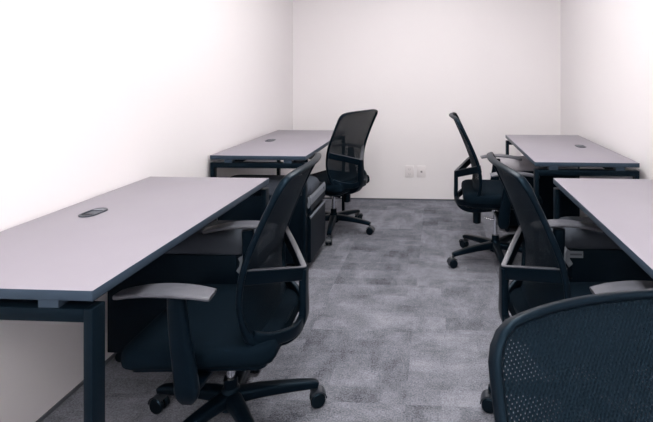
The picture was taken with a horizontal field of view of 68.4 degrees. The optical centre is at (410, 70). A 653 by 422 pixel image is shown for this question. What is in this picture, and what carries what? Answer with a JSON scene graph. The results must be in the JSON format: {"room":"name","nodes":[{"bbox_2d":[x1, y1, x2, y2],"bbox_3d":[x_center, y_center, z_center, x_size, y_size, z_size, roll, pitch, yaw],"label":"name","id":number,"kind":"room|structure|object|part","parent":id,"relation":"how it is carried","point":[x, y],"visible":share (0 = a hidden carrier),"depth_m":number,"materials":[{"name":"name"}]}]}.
{"room":"office","nodes":[
{"label":"office","id":0,"kind":"room"},
{"bbox_2d":[0,0,292,421],"bbox_3d":[-1.433,0.005,1.208,0.100,2.550,7.055,0,0,3],"label":"wall","id":1,"kind":"structure","parent":0,"point":[98,97],"depth_m":2.07,"materials":[{"name":"paint"}]},
{"bbox_2d":[36,353,116,421],"bbox_3d":[-1.380,1.273,1.205,0.006,0.014,7.055,0,0,3],"label":"baseboard","id":2,"kind":"structure","parent":1,"relation":"attached to","point":[112,356],"depth_m":1.83,"materials":[{"name":"grey"}]},
{"bbox_2d":[42,199,652,421],"bbox_3d":[-0.059,1.330,1.132,2.852,0.100,7.255,0,0,3],"label":"floor","id":3,"kind":"structure","parent":0,"point":[391,332],"depth_m":2.27,"materials":[{"name":"carpet"}]},
{"bbox_2d":[0,177,268,421],"bbox_3d":[-1.040,0.903,1.747,0.612,0.754,1.197,0,0,3],"label":"office desk","id":4,"kind":"object","parent":3,"relation":"on","point":[54,267],"visible":0.83,"depth_m":1.42,"materials":[{"name":"laminate"}]},
{"bbox_3d":[-0.779,0.924,1.157,0.023,0.696,0.045,0,0,3],"label":"leg","id":5,"kind":"part","parent":4,"relation":"part of","materials":[{"name":"black metal"}]},
{"bbox_3d":[-0.835,0.594,1.736,0.040,0.036,1.106,0,0,3],"label":"rail","id":6,"kind":"part","parent":4,"relation":"part of","materials":[{"name":"black metal"}]},
{"bbox_3d":[-0.716,0.924,2.306,0.023,0.696,0.045,0,0,3],"label":"leg","id":7,"kind":"part","parent":4,"relation":"part of","materials":[{"name":"black metal"}]},
{"bbox_2d":[108,220,274,361],"bbox_3d":[-1.010,0.992,2.221,0.615,0.575,0.390,0,0,3],"label":"drawer pedestal","id":8,"kind":"object","parent":3,"relation":"on","point":[216,257],"visible":0.17,"depth_m":2.03,"materials":[{"name":"black metal"}]},
{"bbox_2d":[165,220,255,254],"bbox_3d":[-1.016,0.748,2.146,0.612,0.085,0.240,0,0,3],"label":"seat cushion","id":9,"kind":"object","parent":8,"relation":"on","point":[225,242],"depth_m":2.02,"materials":[{"name":"fabric"}]},
{"bbox_3d":[-0.721,0.857,2.205,0.030,0.127,0.384,0,0,3],"label":"drawer","id":10,"kind":"part","parent":8,"relation":"part of","materials":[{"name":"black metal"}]},
{"bbox_2d":[112,152,326,421],"bbox_3d":[-0.654,0.798,1.693,0.666,0.963,0.683,0,0,1],"label":"office chair","id":11,"kind":"object","parent":3,"relation":"on","point":[239,329],"visible":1,"depth_m":1.55,"materials":[{"name":"black fabric"}]},
{"bbox_2d":[148,393,167,404],"bbox_3d":[-0.952,1.227,1.772,0.059,0.043,0.044,0,0,15],"label":"hood","id":12,"kind":"object","parent":11,"relation":"attached to","point":[159,398],"depth_m":1.75,"materials":[{"name":"grey plastic"}]},
{"bbox_3d":[-0.809,1.178,1.734,0.294,0.065,0.056,0,0,15],"label":"leg","id":13,"kind":"part","parent":11,"relation":"part of","materials":[{"name":"black plastic"}]},
{"bbox_3d":[-0.676,0.831,1.512,0.094,0.325,0.258,0,0,1],"label":"armrest","id":14,"kind":"part","parent":11,"relation":"part of","materials":[{"name":"black plastic"}]},
{"bbox_3d":[-0.739,1.178,1.550,0.056,0.065,0.294,0,0,33],"label":"leg","id":15,"kind":"part","parent":11,"relation":"part of","materials":[{"name":"black plastic"}]},
{"bbox_3d":[-0.673,0.898,1.691,0.490,0.076,0.490,0,0,1],"label":"seat","id":16,"kind":"part","parent":11,"relation":"part of","materials":[{"name":"fabric"}]},
{"bbox_3d":[-0.543,1.178,1.560,0.056,0.065,0.294,0,0,-39],"label":"leg","id":17,"kind":"part","parent":11,"relation":"part of","materials":[{"name":"black plastic"}]},
{"bbox_3d":[-0.656,1.178,1.857,0.056,0.065,0.294,0,0,-3],"label":"leg","id":18,"kind":"part","parent":11,"relation":"part of","materials":[{"name":"black plastic"}]},
{"bbox_3d":[-0.669,0.831,1.869,0.094,0.325,0.258,0,0,1],"label":"armrest","id":19,"kind":"part","parent":11,"relation":"part of","materials":[{"name":"black plastic"}]},
{"bbox_3d":[-0.453,0.661,1.686,0.156,0.082,0.463,0,0,1],"label":"crossbar trim","id":20,"kind":"part","parent":11,"relation":"part of","materials":[{"name":"grey"}]},
{"bbox_3d":[-0.438,0.611,1.686,0.203,0.588,0.498,0,0,1],"label":"backrest frame","id":21,"kind":"part","parent":11,"relation":"part of","materials":[{"name":"black plastic"}]},
{"bbox_3d":[-0.492,1.178,1.750,0.294,0.065,0.056,0,0,-21],"label":"leg","id":22,"kind":"part","parent":11,"relation":"part of","materials":[{"name":"black plastic"}]},
{"bbox_2d":[310,385,326,398],"bbox_3d":[-0.354,1.227,1.802,0.059,0.043,0.044,0,0,-21],"label":"hood","id":23,"kind":"object","parent":11,"relation":"attached to","point":[316,391],"depth_m":1.78,"materials":[{"name":"grey plastic"}]},
{"bbox_2d":[218,175,325,263],"bbox_3d":[-0.928,0.992,3.185,0.615,0.575,0.390,0,0,3],"label":"drawer pedestal","id":24,"kind":"object","parent":3,"relation":"on","point":[250,208],"visible":0.4,"depth_m":3.00,"materials":[{"name":"black metal"}]},
{"bbox_2d":[229,175,318,195],"bbox_3d":[-0.934,0.748,3.110,0.612,0.085,0.240,0,0,3],"label":"seat cushion","id":25,"kind":"object","parent":24,"relation":"on","point":[312,182],"depth_m":3.07,"materials":[{"name":"fabric"}]},
{"bbox_3d":[-0.639,1.069,3.169,0.030,0.290,0.384,0,0,3],"label":"drawer","id":26,"kind":"part","parent":24,"relation":"part of","materials":[{"name":"black metal"}]},
{"bbox_3d":[-0.639,0.857,3.169,0.030,0.127,0.384,0,0,3],"label":"drawer","id":27,"kind":"part","parent":24,"relation":"part of","materials":[{"name":"black metal"}]},
{"bbox_2d":[210,130,344,264],"bbox_3d":[-0.925,0.903,3.574,0.612,0.754,1.272,0,0,3],"label":"office desk","id":28,"kind":"object","parent":3,"relation":"on","point":[294,147],"visible":0.66,"depth_m":3.09,"materials":[{"name":"laminate"}]},
{"bbox_3d":[-1.251,0.924,2.978,0.023,0.696,0.045,0,0,3],"label":"leg","id":29,"kind":"part","parent":28,"relation":"part of","materials":[{"name":"black metal"}]},
{"bbox_3d":[-1.184,0.924,4.202,0.023,0.696,0.045,0,0,3],"label":"leg","id":30,"kind":"part","parent":28,"relation":"part of","materials":[{"name":"black metal"}]},
{"bbox_3d":[-0.666,0.924,2.946,0.023,0.696,0.045,0,0,3],"label":"leg","id":31,"kind":"part","parent":28,"relation":"part of","materials":[{"name":"black metal"}]},
{"bbox_3d":[-0.599,0.924,4.170,0.023,0.696,0.045,0,0,3],"label":"leg","id":32,"kind":"part","parent":28,"relation":"part of","materials":[{"name":"black metal"}]},
{"bbox_2d":[304,109,377,244],"bbox_3d":[-0.613,0.791,3.764,0.666,0.978,0.683,0,0,29],"label":"office chair","id":33,"kind":"object","parent":3,"relation":"on","point":[339,183],"visible":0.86,"depth_m":3.62,"materials":[{"name":"black fabric"}]},
{"bbox_3d":[-0.775,1.178,3.705,0.294,0.065,0.056,0,0,-21],"label":"leg","id":34,"kind":"part","parent":33,"relation":"part of","materials":[{"name":"black plastic"}]},
{"bbox_2d":[325,235,331,241],"bbox_3d":[-0.604,1.227,3.451,0.044,0.043,0.059,0,0,-3],"label":"hood","id":35,"kind":"object","parent":33,"relation":"attached to","point":[328,238],"depth_m":3.43,"materials":[{"name":"grey"}]},
{"bbox_3d":[-0.611,1.178,3.598,0.056,0.065,0.294,0,0,-3],"label":"leg","id":36,"kind":"part","parent":33,"relation":"part of","materials":[{"name":"black plastic"}]},
{"bbox_3d":[-0.641,0.883,3.777,0.490,0.076,0.490,0,0,29],"label":"seat","id":37,"kind":"part","parent":33,"relation":"part of","materials":[{"name":"fabric"}]},
{"bbox_3d":[-0.449,0.646,3.670,0.156,0.082,0.463,0,0,29],"label":"crossbar trim","id":38,"kind":"part","parent":33,"relation":"part of","materials":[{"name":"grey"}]},
{"bbox_3d":[-0.505,0.990,3.712,0.054,0.085,0.054,0,0,29],"label":"tension knob","id":39,"kind":"part","parent":33,"relation":"part of","materials":[{"name":"black plastic"}]},
{"bbox_3d":[-0.528,1.178,3.904,0.056,0.065,0.294,0,0,33],"label":"leg","id":40,"kind":"part","parent":33,"relation":"part of","materials":[{"name":"black plastic"}]},
{"bbox_3d":[-0.436,0.596,3.662,0.203,0.588,0.498,0,0,29],"label":"backrest frame","id":41,"kind":"part","parent":33,"relation":"part of","materials":[{"name":"black plastic"}]},
{"bbox_3d":[-0.458,1.178,3.721,0.294,0.065,0.056,0,0,15],"label":"leg","id":42,"kind":"part","parent":33,"relation":"part of","materials":[{"name":"black plastic"}]},
{"bbox_2d":[447,112,544,268],"bbox_3d":[0.572,0.784,3.155,0.667,0.991,0.683,0,0,3],"label":"office chair","id":43,"kind":"object","parent":3,"relation":"on","point":[479,195],"visible":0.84,"depth_m":3.06,"materials":[{"name":"black fabric"}]},
{"bbox_2d":[447,255,456,263],"bbox_3d":[0.268,1.227,3.062,0.059,0.043,0.044,0,0,-18],"label":"hood","id":44,"kind":"object","parent":43,"relation":"attached to","point":[451,260],"depth_m":3.05,"materials":[{"name":"grey plastic"}]},
{"bbox_3d":[0.358,0.583,3.170,0.203,0.588,0.498,0,0,3],"label":"backrest frame","id":45,"kind":"part","parent":43,"relation":"part of","materials":[{"name":"black plastic"}]},
{"bbox_3d":[0.373,0.633,3.169,0.156,0.082,0.463,0,0,3],"label":"crossbar trim","id":46,"kind":"part","parent":43,"relation":"part of","materials":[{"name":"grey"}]},
{"bbox_3d":[0.408,1.178,3.107,0.294,0.065,0.056,0,0,-18],"label":"leg","id":47,"kind":"part","parent":43,"relation":"part of","materials":[{"name":"black plastic"}]},
{"bbox_3d":[0.442,0.977,3.155,0.054,0.085,0.054,0,0,3],"label":"tension knob","id":48,"kind":"part","parent":43,"relation":"part of","materials":[{"name":"black plastic"}]},
{"bbox_3d":[0.470,1.178,3.294,0.056,0.065,0.294,0,0,-36],"label":"leg","id":49,"kind":"part","parent":43,"relation":"part of","materials":[{"name":"black plastic"}]},
{"bbox_3d":[0.601,0.803,3.335,0.094,0.325,0.258,0,0,3],"label":"armrest","id":50,"kind":"part","parent":43,"relation":"part of","materials":[{"name":"black plastic"}]},
{"bbox_3d":[0.567,1.178,2.992,0.056,0.065,0.294,0,0,0],"label":"leg","id":51,"kind":"part","parent":43,"relation":"part of","materials":[{"name":"black plastic"}]},
{"bbox_3d":[0.592,0.813,3.157,0.490,0.076,0.490,0,0,3],"label":"seat","id":52,"kind":"part","parent":43,"relation":"part of","materials":[{"name":"fabric"}]},
{"bbox_3d":[0.582,0.803,2.979,0.094,0.325,0.258,0,0,3],"label":"armrest","id":53,"kind":"part","parent":43,"relation":"part of","materials":[{"name":"black plastic"}]},
{"bbox_3d":[0.666,1.178,3.293,0.056,0.065,0.294,0,0,36],"label":"leg","id":54,"kind":"part","parent":43,"relation":"part of","materials":[{"name":"black plastic"}]},
{"bbox_3d":[0.726,1.178,3.107,0.294,0.065,0.056,0,0,18],"label":"leg","id":55,"kind":"part","parent":43,"relation":"part of","materials":[{"name":"black plastic"}]},
{"bbox_2d":[498,156,577,231],"bbox_3d":[1.020,0.992,3.897,0.615,0.575,0.390,0,0,3],"label":"drawer pedestal","id":56,"kind":"object","parent":3,"relation":"on","point":[567,207],"visible":0.23,"depth_m":3.70,"materials":[{"name":"black metal"}]},
{"bbox_2d":[499,156,577,170],"bbox_3d":[1.017,0.748,3.822,0.612,0.085,0.240,0,0,3],"label":"seat cushion","id":57,"kind":"object","parent":56,"relation":"on","point":[524,165],"depth_m":3.71,"materials":[{"name":"fabric"}]},
{"bbox_2d":[480,152,652,421],"bbox_3d":[0.594,0.798,1.708,0.667,0.963,0.683,0,0,-3],"label":"office chair","id":58,"kind":"object","parent":3,"relation":"on","point":[548,282],"visible":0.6,"depth_m":1.62,"materials":[{"name":"black fabric"}]},
{"bbox_2d":[480,389,491,403],"bbox_3d":[0.291,1.227,1.776,0.059,0.043,0.044,0,0,13],"label":"hood","id":59,"kind":"object","parent":58,"relation":"attached to","point":[486,397],"depth_m":1.76,"materials":[{"name":"grey plastic"}]},
{"bbox_3d":[0.435,1.178,1.743,0.294,0.065,0.056,0,0,13],"label":"leg","id":60,"kind":"part","parent":58,"relation":"part of","materials":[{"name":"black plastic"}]},
{"bbox_3d":[0.388,0.611,1.694,0.203,0.588,0.498,0,0,-3],"label":"backrest frame","id":61,"kind":"part","parent":58,"relation":"part of","materials":[{"name":"black plastic"}]},
{"bbox_3d":[0.403,0.661,1.695,0.156,0.082,0.463,0,0,-3],"label":"crossbar trim","id":62,"kind":"part","parent":58,"relation":"part of","materials":[{"name":"grey"}]},
{"bbox_3d":[0.613,0.831,1.884,0.094,0.325,0.258,0,0,-3],"label":"armrest","id":63,"kind":"part","parent":58,"relation":"part of","materials":[{"name":"black plastic"}]},
{"bbox_3d":[0.511,1.178,1.562,0.056,0.065,0.294,0,0,31],"label":"leg","id":64,"kind":"part","parent":58,"relation":"part of","materials":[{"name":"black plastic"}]},
{"bbox_3d":[0.623,0.898,1.706,0.490,0.076,0.490,0,0,-3],"label":"seat","id":65,"kind":"part","parent":58,"relation":"part of","materials":[{"name":"fabric"}]},
{"bbox_3d":[0.707,1.178,1.579,0.056,0.065,0.294,0,0,-41],"label":"leg","id":66,"kind":"part","parent":58,"relation":"part of","materials":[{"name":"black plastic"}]},
{"bbox_3d":[0.630,0.831,1.528,0.094,0.325,0.258,0,0,-3],"label":"armrest","id":67,"kind":"part","parent":58,"relation":"part of","materials":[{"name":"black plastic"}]},
{"bbox_2d":[488,289,652,421],"bbox_3d":[0.374,0.798,0.414,0.689,0.963,0.647,0,0,-8],"label":"office chair","id":68,"kind":"object","parent":3,"relation":"on","point":[499,344],"visible":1,"depth_m":0.62,"materials":[{"name":"black fabric"}]},
{"bbox_2d":[505,135,639,261],"bbox_3d":[1.051,0.903,3.309,0.597,0.754,1.180,0,0,3],"label":"office desk","id":69,"kind":"object","parent":3,"relation":"on","point":[548,152],"visible":0.7,"depth_m":2.88,"materials":[{"name":"laminate"}]},
{"bbox_3d":[0.797,0.924,3.891,0.023,0.696,0.045,0,0,3],"label":"leg","id":70,"kind":"part","parent":69,"relation":"part of","materials":[{"name":"black metal"}]},
{"bbox_3d":[0.735,0.924,2.759,0.023,0.696,0.045,0,0,3],"label":"leg","id":71,"kind":"part","parent":69,"relation":"part of","materials":[{"name":"black metal"}]},
{"bbox_3d":[1.305,0.924,2.727,0.023,0.696,0.045,0,0,3],"label":"leg","id":72,"kind":"part","parent":69,"relation":"part of","materials":[{"name":"black metal"}]},
{"bbox_2d":[546,216,652,313],"bbox_3d":[1.002,0.992,2.264,0.615,0.575,0.393,0,0,3],"label":"drawer pedestal","id":73,"kind":"object","parent":3,"relation":"on","point":[589,255],"visible":0.16,"depth_m":2.08,"materials":[{"name":"black metal"}]},
{"bbox_3d":[0.713,0.857,2.281,0.030,0.127,0.384,0,0,3],"label":"drawer","id":74,"kind":"part","parent":73,"relation":"part of","materials":[{"name":"black metal"}]},
{"bbox_2d":[559,216,621,249],"bbox_3d":[1.000,0.748,2.190,0.612,0.085,0.240,0,0,3],"label":"seat cushion","id":75,"kind":"object","parent":73,"relation":"on","point":[575,238],"depth_m":2.09,"materials":[{"name":"fabric"}]},
{"bbox_2d":[553,178,652,278],"bbox_3d":[0.970,0.903,1.711,0.602,0.754,1.204,0,0,3],"label":"office desk","id":76,"kind":"object","parent":3,"relation":"on","point":[622,209],"visible":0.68,"depth_m":1.84,"materials":[{"name":"laminate"}]},
{"bbox_3d":[0.715,0.924,2.305,0.023,0.696,0.045,0,0,3],"label":"leg","id":77,"kind":"part","parent":76,"relation":"part of","materials":[{"name":"black metal"}]},
{"bbox_2d":[293,0,560,198],"bbox_3d":[0.138,0.005,4.705,2.852,2.550,0.100,0,0,3],"label":"wall","id":78,"kind":"structure","parent":0,"point":[494,64],"depth_m":4.65,"materials":[{"name":"paint"}]},
{"bbox_2d":[323,197,454,200],"bbox_3d":[0.135,1.273,4.652,2.640,0.014,0.006,0,0,3],"label":"baseboard","id":79,"kind":"structure","parent":78,"relation":"attached to","point":[324,197],"depth_m":4.67,"materials":[{"name":"grey"}]},
{"bbox_2d":[405,166,413,176],"bbox_3d":[-0.015,0.996,4.659,0.086,0.114,0.008,0,0,3],"label":"wall outlet","id":80,"kind":"object","parent":78,"relation":"attached to","point":[409,170],"visible":1,"depth_m":4.66,"materials":[{"name":"white plastic"}]},
{"bbox_2d":[417,166,425,176],"bbox_3d":[0.104,0.996,4.652,0.086,0.114,0.008,0,0,3],"label":"wall outlet","id":81,"kind":"object","parent":78,"relation":"attached to","point":[421,170],"visible":1,"depth_m":4.65,"materials":[{"name":"white plastic"}]},
{"bbox_2d":[561,0,652,216],"bbox_3d":[1.315,0.005,1.057,0.100,2.550,7.055,0,0,3],"label":"wall","id":82,"kind":"structure","parent":0,"point":[607,45],"depth_m":3.29,"materials":[{"name":"paint"}]}
]}

